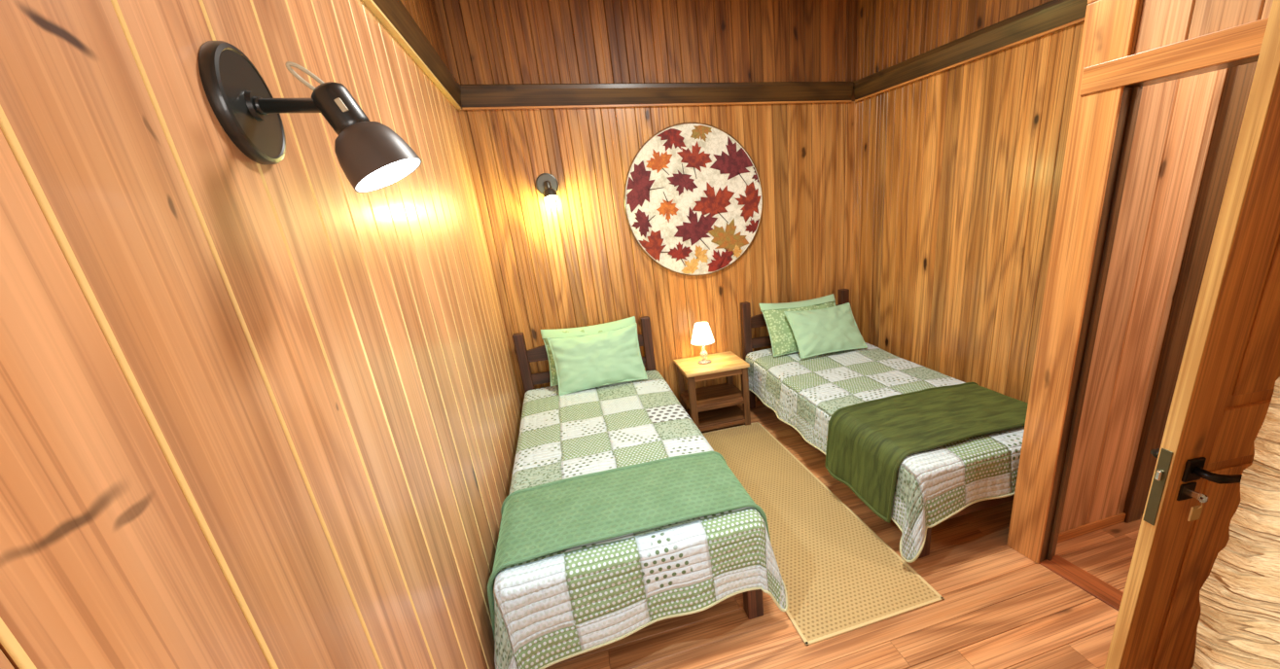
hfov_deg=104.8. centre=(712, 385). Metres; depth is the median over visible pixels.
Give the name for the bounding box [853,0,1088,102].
trim
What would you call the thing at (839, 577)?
rug
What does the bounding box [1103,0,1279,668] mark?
door
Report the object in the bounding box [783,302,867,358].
pillow
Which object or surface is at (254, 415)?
wall
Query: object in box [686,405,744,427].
shelf
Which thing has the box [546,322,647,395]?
pillow
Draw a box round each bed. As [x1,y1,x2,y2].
[512,316,763,619]
[740,288,1014,558]
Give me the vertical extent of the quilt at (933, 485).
0.480 m
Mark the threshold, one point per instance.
(1112, 596)
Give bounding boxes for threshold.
[1039,554,1123,610]
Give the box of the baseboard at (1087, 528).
[1057,512,1125,543]
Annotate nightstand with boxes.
[673,351,750,431]
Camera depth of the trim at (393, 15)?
2.15 m
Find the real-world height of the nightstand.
0.524 m
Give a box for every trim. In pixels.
[361,0,461,109]
[460,81,853,110]
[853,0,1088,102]
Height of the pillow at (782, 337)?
0.396 m
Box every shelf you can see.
[680,383,743,408]
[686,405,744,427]
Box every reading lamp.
[198,40,421,192]
[535,173,558,200]
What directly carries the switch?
attached to the reading lamp at (372, 156)
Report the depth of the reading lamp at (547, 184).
3.40 m
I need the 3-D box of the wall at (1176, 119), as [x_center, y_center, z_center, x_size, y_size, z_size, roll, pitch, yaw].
[2.345,-0.858,2.116,1.935,3.150,0.050,-10,20,-15]
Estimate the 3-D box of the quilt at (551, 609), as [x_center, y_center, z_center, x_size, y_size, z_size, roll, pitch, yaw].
[-0.557,0.516,2.816,1.134,0.527,2.231,-10,20,-15]
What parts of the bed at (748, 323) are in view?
head post, head rail, head rail, head post, leg, foot rail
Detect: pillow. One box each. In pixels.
[540,316,644,386]
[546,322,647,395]
[758,293,835,356]
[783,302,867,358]
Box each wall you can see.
[0,0,522,668]
[433,0,857,409]
[852,0,1084,403]
[1059,68,1227,533]
[1130,0,1273,55]
[1191,376,1279,668]
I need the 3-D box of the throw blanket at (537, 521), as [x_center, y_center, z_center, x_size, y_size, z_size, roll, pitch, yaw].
[-0.364,0.671,2.167,1.136,0.432,0.532,-10,20,-15]
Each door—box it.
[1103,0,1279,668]
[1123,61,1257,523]
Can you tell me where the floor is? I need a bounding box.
[544,400,1142,668]
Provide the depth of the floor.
2.03 m
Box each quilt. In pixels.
[493,370,787,668]
[745,342,1024,563]
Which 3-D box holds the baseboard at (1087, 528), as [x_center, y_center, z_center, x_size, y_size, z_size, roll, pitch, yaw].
[1.879,0.713,2.440,0.620,0.050,0.014,-10,20,-15]
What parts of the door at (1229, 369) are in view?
lever handle, latch plate, lock plate, panel, lever handle, panel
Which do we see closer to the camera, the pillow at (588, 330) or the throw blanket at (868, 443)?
the throw blanket at (868, 443)
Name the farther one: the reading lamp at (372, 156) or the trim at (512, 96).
the trim at (512, 96)
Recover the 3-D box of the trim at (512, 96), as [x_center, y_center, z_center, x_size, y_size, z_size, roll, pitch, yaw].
[-0.258,-2.079,3.490,2.850,0.137,0.050,-10,20,-15]
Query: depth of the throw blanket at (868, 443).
2.61 m
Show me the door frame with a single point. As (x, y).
(1109, 26)
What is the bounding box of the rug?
[702,422,944,645]
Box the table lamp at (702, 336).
[690,321,714,364]
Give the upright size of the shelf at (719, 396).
0.022 m
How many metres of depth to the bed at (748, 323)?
4.08 m
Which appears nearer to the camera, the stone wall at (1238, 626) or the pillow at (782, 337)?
the stone wall at (1238, 626)
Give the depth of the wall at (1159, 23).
1.47 m
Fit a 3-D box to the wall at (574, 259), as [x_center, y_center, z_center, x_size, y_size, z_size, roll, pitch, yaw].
[-0.193,-1.264,3.854,3.150,3.150,0.090,-10,20,-15]
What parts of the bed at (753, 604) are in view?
head post, head rail, head rail, head post, leg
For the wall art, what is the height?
1.104 m
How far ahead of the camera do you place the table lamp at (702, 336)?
3.80 m
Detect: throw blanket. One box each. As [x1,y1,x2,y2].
[487,450,770,637]
[825,382,1028,523]
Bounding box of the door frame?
[1006,0,1268,563]
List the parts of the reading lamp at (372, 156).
wall plate, arm, cord, lamp shade, bulb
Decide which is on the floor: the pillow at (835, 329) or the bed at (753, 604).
the bed at (753, 604)
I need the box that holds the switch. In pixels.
[334,97,348,111]
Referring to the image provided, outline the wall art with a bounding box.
[623,122,763,276]
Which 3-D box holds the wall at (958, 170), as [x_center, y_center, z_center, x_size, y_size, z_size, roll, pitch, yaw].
[1.724,-1.177,3.167,0.091,3.150,2.470,-12,21,-21]

